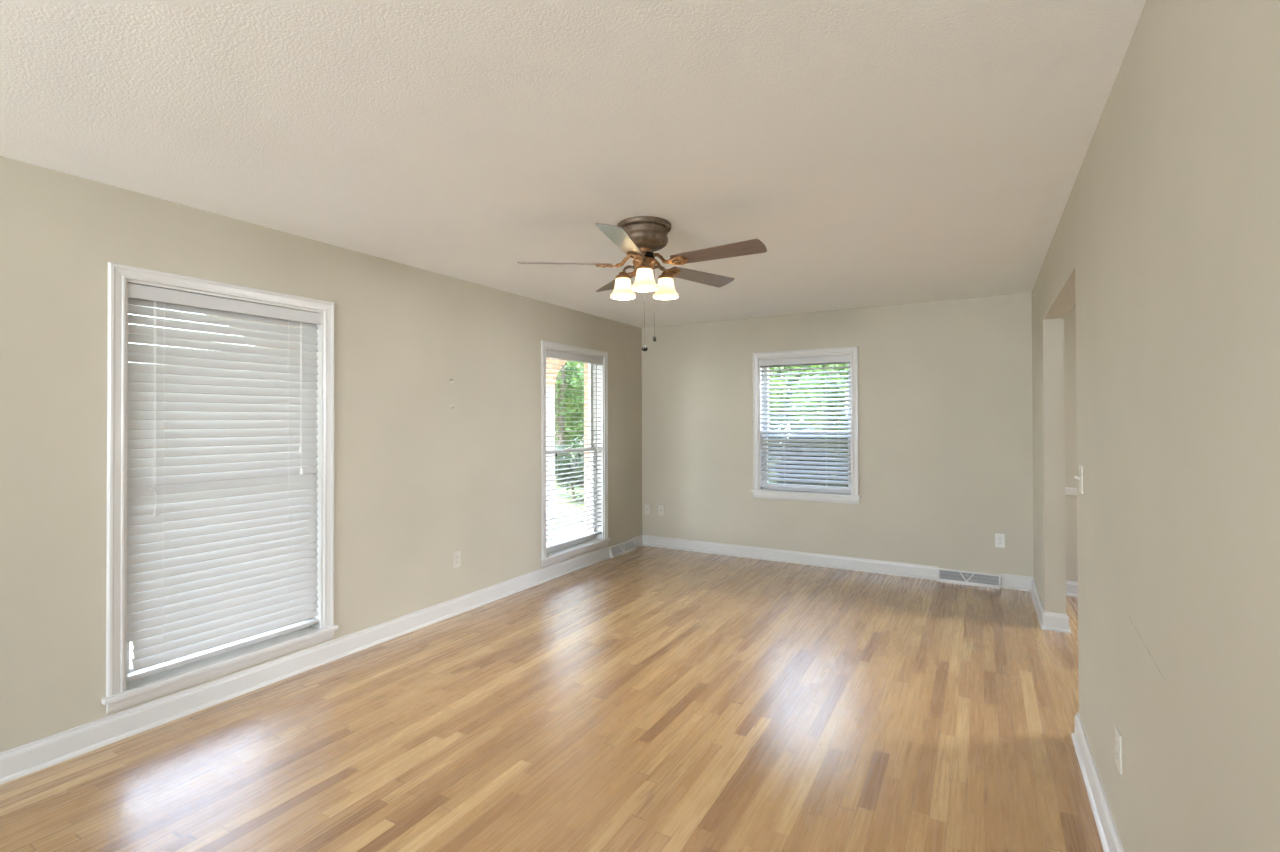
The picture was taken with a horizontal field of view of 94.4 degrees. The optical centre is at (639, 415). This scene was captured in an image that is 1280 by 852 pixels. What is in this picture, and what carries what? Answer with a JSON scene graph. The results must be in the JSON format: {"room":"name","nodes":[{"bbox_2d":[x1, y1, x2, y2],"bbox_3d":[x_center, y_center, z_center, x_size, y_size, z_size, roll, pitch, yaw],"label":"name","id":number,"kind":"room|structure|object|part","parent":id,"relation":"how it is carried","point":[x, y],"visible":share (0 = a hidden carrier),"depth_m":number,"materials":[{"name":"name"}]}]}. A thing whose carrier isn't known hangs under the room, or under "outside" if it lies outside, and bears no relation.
{"room":"empty living room","nodes":[
{"label":"empty living room","id":0,"kind":"room"},
{"bbox_2d":[0,156,641,752],"bbox_3d":[-2.304,0.208,2.800,0.160,2.440,9.360,0,0,30],"label":"wall","id":1,"kind":"structure","parent":0,"point":[420,480],"depth_m":3.51,"materials":[{"name":"paint"}]},
{"bbox_2d":[101,262,337,713],"bbox_3d":[-2.126,0.317,3.074,0.194,1.975,1.073,0,0,30],"label":"window","id":2,"kind":"structure","parent":1,"relation":"in","point":[121,694],"depth_m":2.80,"materials":[{"name":"white paint"}]},
{"bbox_3d":[-2.159,0.765,3.091,0.029,0.930,0.897,0,0,30],"label":"sash","id":3,"kind":"part","parent":2,"relation":"part of","materials":[{"name":"white paint"}]},
{"bbox_2d":[126,283,320,680],"bbox_3d":[-2.091,0.299,3.071,0.070,1.792,0.939,0,0,30],"label":"window blind","id":4,"kind":"object","parent":2,"relation":"attached to","point":[222,447],"visible":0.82,"depth_m":3.00,"materials":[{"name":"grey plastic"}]},
{"bbox_3d":[-2.248,-0.063,2.750,0.004,0.990,0.003,0,0,30],"label":"tilt cord","id":5,"kind":"part","parent":4,"relation":"part of","materials":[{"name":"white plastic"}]},
{"bbox_3d":[-2.257,0.317,2.801,0.031,1.718,0.002,0,0,30],"label":"ladder cord","id":6,"kind":"part","parent":4,"relation":"part of","materials":[{"name":"white fabric"}]},
{"bbox_3d":[-2.103,1.185,3.056,0.050,0.018,0.895,0,0,30],"label":"rail","id":7,"kind":"part","parent":4,"relation":"part of","materials":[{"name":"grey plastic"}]},
{"bbox_3d":[-1.967,0.320,3.303,0.031,1.718,0.002,0,0,30],"label":"ladder cord","id":8,"kind":"part","parent":4,"relation":"part of","materials":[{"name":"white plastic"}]},
{"bbox_3d":[-1.911,-0.189,3.336,0.004,0.730,0.003,0,0,30],"label":"lift cord","id":9,"kind":"part","parent":4,"relation":"part of","materials":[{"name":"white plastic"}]},
{"bbox_3d":[-1.908,-0.129,3.340,0.004,0.850,0.003,0,0,30],"label":"lift cord","id":10,"kind":"part","parent":4,"relation":"part of","materials":[{"name":"white fabric"}]},
{"bbox_2d":[0,535,642,784],"bbox_3d":[-2.211,1.371,2.762,0.026,0.114,9.000,0,0,30],"label":"baseboard","id":11,"kind":"structure","parent":1,"relation":"attached to","point":[15,763],"depth_m":3.04,"materials":[{"name":"white paint"}]},
{"bbox_2d":[453,551,460,567],"bbox_3d":[-1.331,1.045,4.309,0.008,0.115,0.070,0,0,30],"label":"wall outlet","id":12,"kind":"object","parent":1,"relation":"attached to","point":[456,555],"visible":1,"depth_m":4.30,"materials":[{"name":"beige plastic"}]},
{"bbox_2d":[540,340,610,567],"bbox_3d":[-0.653,0.333,5.629,0.194,1.975,1.073,0,0,30],"label":"window","id":13,"kind":"structure","parent":1,"relation":"in","point":[560,553],"depth_m":5.99,"materials":[{"name":"white paint"}]},
{"bbox_3d":[-0.686,0.780,5.646,0.029,0.930,0.897,0,0,30],"label":"sash","id":14,"kind":"part","parent":13,"relation":"part of","materials":[{"name":"white paint"}]},
{"bbox_3d":[-0.716,-0.116,5.668,0.031,0.934,0.897,0,0,30],"label":"sash","id":15,"kind":"part","parent":13,"relation":"part of","materials":[{"name":"white paint"}]},
{"bbox_2d":[546,350,602,549],"bbox_3d":[-0.627,0.303,5.614,0.072,1.768,0.911,0,0,30],"label":"window blind","id":16,"kind":"object","parent":13,"relation":"attached to","point":[551,354],"visible":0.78,"depth_m":5.57,"materials":[{"name":"grey plastic"}]},
{"bbox_3d":[-0.771,0.321,5.378,0.057,1.695,0.002,0,0,30],"label":"ladder cord","id":17,"kind":"part","parent":16,"relation":"part of","materials":[{"name":"white fabric"}]},
{"bbox_3d":[-0.631,1.178,5.612,0.050,0.018,0.895,0,0,30],"label":"rail","id":18,"kind":"part","parent":16,"relation":"part of","materials":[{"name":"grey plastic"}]},
{"bbox_3d":[-0.476,0.324,5.890,0.057,1.695,0.002,0,0,30],"label":"ladder cord","id":19,"kind":"part","parent":16,"relation":"part of","materials":[{"name":"white fabric"}]},
{"bbox_2d":[0,545,1103,851],"bbox_3d":[0.740,1.482,1.038,7.180,0.150,9.360,0,0,30],"label":"floor","id":20,"kind":"structure","parent":0,"point":[645,698],"depth_m":2.62,"materials":[{"name":"brown wood"}]},
{"bbox_2d":[0,0,1145,327],"bbox_3d":[0.734,-1.133,1.057,7.180,0.200,9.360,0,0,30],"label":"ceiling","id":21,"kind":"structure","parent":0,"point":[878,152],"depth_m":2.09,"materials":[{"name":"white paint"}]},
{"bbox_2d":[517,216,766,350],"bbox_3d":[0.067,-0.676,3.128,1.277,0.679,1.329,0,0,30],"label":"ceiling fan","id":22,"kind":"object","parent":21,"relation":"hanging from","point":[638,237],"visible":1,"depth_m":3.06,"materials":[{"name":"brown wood"}]},
{"bbox_3d":[-0.394,-0.802,3.126,0.496,0.006,0.132,0,13,-4],"label":"blade","id":23,"kind":"part","parent":22,"relation":"part of","materials":[{"name":"brown wood"}]},
{"bbox_3d":[-0.134,-0.800,3.544,0.132,0.006,0.496,-14,5,-22],"label":"blade","id":24,"kind":"part","parent":22,"relation":"part of","materials":[{"name":"brown wood"}]},
{"bbox_3d":[-0.077,-0.806,2.749,0.132,0.006,0.496,13,3,14],"label":"blade","id":25,"kind":"part","parent":22,"relation":"part of","materials":[{"name":"brown wood"}]},
{"bbox_3d":[-0.092,-0.698,3.222,0.139,0.111,0.139,0,0,30],"label":"lamp shade","id":26,"kind":"part","parent":22,"relation":"part of","materials":[{"name":"white glass"}]},
{"bbox_3d":[-0.057,-0.791,3.202,0.100,0.044,0.018,0,0,30],"label":"lamp arm","id":27,"kind":"part","parent":22,"relation":"part of","materials":[{"name":"brown metal"}]},
{"bbox_3d":[0.024,-0.577,3.108,0.003,0.427,0.012,0,0,3],"label":"pull chain","id":28,"kind":"part","parent":22,"relation":"part of","materials":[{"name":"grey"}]},
{"bbox_3d":[0.024,-0.700,3.021,0.139,0.111,0.139,0,0,30],"label":"lamp shade","id":29,"kind":"part","parent":22,"relation":"part of","materials":[{"name":"white glass"}]},
{"bbox_3d":[0.072,-0.608,3.163,0.013,0.365,0.002,0,0,-8],"label":"pull chain","id":30,"kind":"part","parent":22,"relation":"part of","materials":[{"name":"grey metal"}]},
{"bbox_3d":[0.104,-0.792,3.202,0.100,0.044,0.018,0,0,-30],"label":"lamp arm","id":31,"kind":"part","parent":22,"relation":"part of","materials":[{"name":"brown metal"}]},
{"bbox_3d":[0.140,-0.699,3.222,0.139,0.111,0.139,0,0,30],"label":"lamp shade","id":32,"kind":"part","parent":22,"relation":"part of","materials":[{"name":"white glass"}]},
{"bbox_3d":[0.344,-0.802,3.425,0.496,0.006,0.132,0,-14,-40],"label":"blade","id":33,"kind":"part","parent":22,"relation":"part of","materials":[{"name":"brown wood"}]},
{"bbox_3d":[0.379,-0.805,2.934,0.496,0.006,0.132,0,-14,32],"label":"blade","id":34,"kind":"part","parent":22,"relation":"part of","materials":[{"name":"brown wood"}]},
{"bbox_2d":[609,539,636,557],"bbox_3d":[-0.181,1.397,6.250,0.060,0.104,0.470,0,0,30],"label":"floor vent","id":35,"kind":"object","parent":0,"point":[619,549],"visible":1,"depth_m":6.22,"materials":[{"name":"white metal"}]},
{"bbox_3d":[-0.178,1.393,6.248,0.035,0.073,0.440,0,0,30],"label":"louvre panel","id":36,"kind":"part","parent":35,"relation":"part of","materials":[{"name":"grey metal"}]},
{"bbox_2d":[642,292,1077,581],"bbox_3d":[3.095,0.211,4.998,7.000,2.440,0.160,0,0,30],"label":"wall","id":37,"kind":"structure","parent":0,"point":[946,409],"depth_m":5.38,"materials":[{"name":"paint"}]},
{"bbox_2d":[645,504,649,514],"bbox_3d":[0.082,1.048,6.627,0.070,0.115,0.017,0,0,30],"label":"cable jack","id":38,"kind":"object","parent":37,"relation":"attached to","point":[647,506],"visible":1,"depth_m":6.63,"materials":[{"name":"beige plastic"}]},
{"bbox_2d":[658,505,663,515],"bbox_3d":[0.234,1.042,6.544,0.070,0.115,0.009,0,0,30],"label":"phone jack","id":39,"kind":"object","parent":37,"relation":"attached to","point":[660,507],"visible":1,"depth_m":6.54,"materials":[{"name":"beige plastic"}]},
{"bbox_2d":[751,346,860,504],"bbox_3d":[1.625,0.092,5.826,1.050,1.474,0.194,0,0,30],"label":"window","id":40,"kind":"structure","parent":37,"relation":"in","point":[852,497],"depth_m":5.79,"materials":[{"name":"white paint"}]},
{"bbox_2d":[760,355,850,491],"bbox_3d":[1.609,0.073,5.798,0.888,1.290,0.070,0,0,30],"label":"window blind","id":41,"kind":"object","parent":40,"relation":"attached to","point":[837,359],"visible":0.94,"depth_m":5.79,"materials":[{"name":"grey plastic"}]},
{"bbox_3d":[1.299,-0.246,5.949,0.003,0.565,0.004,0,0,30],"label":"tilt cord","id":42,"kind":"part","parent":41,"relation":"part of","materials":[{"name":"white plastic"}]},
{"bbox_3d":[1.615,0.710,5.801,0.872,0.018,0.050,0,0,30],"label":"rail","id":43,"kind":"part","parent":41,"relation":"part of","materials":[{"name":"grey plastic"}]},
{"bbox_3d":[1.881,-0.100,5.613,0.003,0.865,0.004,0,0,30],"label":"lift cord","id":44,"kind":"part","parent":41,"relation":"part of","materials":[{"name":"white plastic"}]},
{"bbox_3d":[1.660,-0.197,5.890,0.874,0.752,0.031,0,0,30],"label":"sash","id":45,"kind":"part","parent":40,"relation":"part of","materials":[{"name":"white paint"}]},
{"bbox_3d":[1.646,0.444,5.857,0.874,0.601,0.029,0,0,30],"label":"sash","id":46,"kind":"part","parent":40,"relation":"part of","materials":[{"name":"white paint"}]},
{"bbox_2d":[642,535,1032,590],"bbox_3d":[1.611,1.383,5.738,3.676,0.114,0.026,0,0,30],"label":"baseboard","id":47,"kind":"structure","parent":37,"relation":"attached to","point":[1024,583],"depth_m":5.69,"materials":[{"name":"white paint"}]},
{"bbox_2d":[995,533,1004,547],"bbox_3d":[3.005,1.042,4.948,0.070,0.115,0.008,0,0,30],"label":"wall outlet","id":48,"kind":"object","parent":37,"relation":"attached to","point":[999,538],"visible":1,"depth_m":4.95,"materials":[{"name":"white plastic"}]},
{"bbox_2d":[938,568,1000,588],"bbox_3d":[2.793,1.380,5.038,0.470,0.104,0.060,0,0,30],"label":"floor vent","id":49,"kind":"object","parent":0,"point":[988,580],"visible":1,"depth_m":5.03,"materials":[{"name":"white metal"}]},
{"bbox_3d":[2.791,1.376,5.035,0.440,0.073,0.035,0,0,30],"label":"louvre panel","id":50,"kind":"part","parent":49,"relation":"part of","materials":[{"name":"grey metal"}]},
{"bbox_2d":[1032,0,1279,851],"bbox_3d":[1.010,0.185,0.913,0.115,2.440,9.000,0,0,30],"label":"wall","id":51,"kind":"structure","parent":0,"point":[1165,244],"depth_m":1.26,"materials":[{"name":"paint"}]},
{"bbox_2d":[1065,487,1076,494],"bbox_3d":[3.282,0.577,1.621,3.109,0.057,5.500,0,0,30],"label":"trim","id":52,"kind":"structure","parent":51,"relation":"attached to","point":[1068,491],"depth_m":4.70,"materials":[{"name":"white paint"}]},
{"bbox_2d":[1030,577,1123,851],"bbox_3d":[2.349,1.340,0.135,3.250,0.114,9.000,0,0,30],"label":"baseboard","id":53,"kind":"structure","parent":51,"relation":"attached to","point":[1105,823],"depth_m":2.30,"materials":[{"name":"white paint"}]},
{"bbox_2d":[1074,465,1082,493],"bbox_3d":[1.831,0.265,2.477,0.026,0.115,0.070,0,0,30],"label":"light switch","id":54,"kind":"object","parent":51,"relation":"attached to","point":[1080,477],"visible":1,"depth_m":2.46,"materials":[{"name":"beige plastic"}]},
{"bbox_3d":[1.839,0.265,2.472,0.006,0.115,0.070,0,0,30],"label":"plate","id":55,"kind":"part","parent":54,"relation":"part of","materials":[{"name":"beige plastic"}]},
{"bbox_2d":[1115,726,1121,774],"bbox_3d":[1.466,1.024,1.817,0.008,0.115,0.070,0,0,30],"label":"wall outlet","id":56,"kind":"object","parent":51,"relation":"attached to","point":[1118,738],"visible":1,"depth_m":1.80,"materials":[{"name":"beige plastic"}]},
{"label":"outside","id":57,"kind":"structure","parent":0,"visible":0},
{"bbox_2d":[555,446,846,529],"bbox_3d":[-1.911,2.051,19.322,44.000,0.200,48.000,0,0,30],"label":"lawn","id":58,"kind":"structure","parent":57,"point":[575,488],"depth_m":12.85,"materials":[{"name":"green plant"}]},
{"bbox_2d":[130,523,583,666],"bbox_3d":[-2.151,1.755,5.149,1.940,0.220,13.200,0,0,30],"label":"porch slab","id":59,"kind":"object","parent":58,"relation":"on","point":[578,534],"depth_m":8.17,"materials":[{"name":"concrete"}]},
{"bbox_2d":[584,363,589,534],"bbox_3d":[-0.658,0.255,8.219,0.140,2.820,0.205,0,0,30],"label":"pillar porch","id":60,"kind":"structure","parent":59,"relation":"on","point":[585,365],"depth_m":8.15,"materials":[{"name":"paint"}]},
{"bbox_2d":[546,387,554,537],"bbox_3d":[-2.830,0.730,5.547,0.220,2.280,13.200,0,0,30],"label":"wall","id":61,"kind":"structure","parent":58,"relation":"on","point":[548,420],"depth_m":8.11,"materials":[{"name":"beige paint"}]},
{"bbox_2d":[211,315,568,386],"bbox_3d":[-2.834,-0.840,5.558,0.220,0.860,13.200,0,0,30],"label":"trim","id":62,"kind":"structure","parent":61,"relation":"attached to","point":[549,384],"depth_m":8.14,"materials":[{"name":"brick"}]},
{"bbox_2d":[555,360,583,482],"bbox_3d":[-2.352,-0.580,16.972,5.107,5.131,5.173,0,0,-12],"label":"tree","id":63,"kind":"object","parent":58,"relation":"on","point":[570,393],"visible":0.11,"depth_m":17.20,"materials":[{"name":"green plant"}]},
{"bbox_2d":[555,433,583,501],"bbox_3d":[-1.423,1.379,13.135,1.695,1.987,1.632,0,0,-20],"label":"shrub","id":64,"kind":"object","parent":58,"relation":"on","point":[562,447],"visible":0.29,"depth_m":12.94,"materials":[{"name":"green plant"}]},
{"bbox_2d":[555,362,583,456],"bbox_3d":[-2.460,-1.681,24.715,6.545,7.448,7.526,0,-1,-45],"label":"tree","id":65,"kind":"object","parent":58,"relation":"on","point":[570,362],"visible":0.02,"depth_m":23.71,"materials":[{"name":"green plant"}]},
{"bbox_2d":[768,369,788,472],"bbox_3d":[2.413,-0.472,17.197,3.000,5.119,5.268,0,0,-17],"label":"tree","id":66,"kind":"object","parent":58,"relation":"on","point":[769,369],"visible":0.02,"depth_m":15.13,"materials":[{"name":"green plant"}]},
{"bbox_2d":[768,415,833,484],"bbox_3d":[3.034,0.941,12.954,1.431,2.059,2.563,0,-1,-41],"label":"shrub","id":67,"kind":"object","parent":58,"relation":"on","point":[780,482],"visible":0.21,"depth_m":12.61,"materials":[{"name":"green plant"}]},
{"bbox_2d":[769,365,846,466],"bbox_3d":[6.986,-3.054,21.884,9.670,15.532,4.585,0,0,30],"label":"tree","id":68,"kind":"object","parent":58,"relation":"on","point":[792,367],"visible":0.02,"depth_m":21.17,"materials":[{"name":"green plant"}]},
{"bbox_2d":[789,364,847,461],"bbox_3d":[5.527,-0.307,13.837,3.575,4.502,3.225,0,0,30],"label":"tree","id":69,"kind":"object","parent":58,"relation":"on","point":[834,365],"visible":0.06,"depth_m":13.56,"materials":[{"name":"green plant"}]},
{"bbox_2d":[819,457,847,486],"bbox_3d":[3.592,1.025,9.439,1.532,2.219,1.309,0,0,-21],"label":"shrub","id":70,"kind":"object","parent":58,"relation":"on","point":[820,484],"visible":0.02,"depth_m":9.13,"materials":[{"name":"green plant"}]}
]}

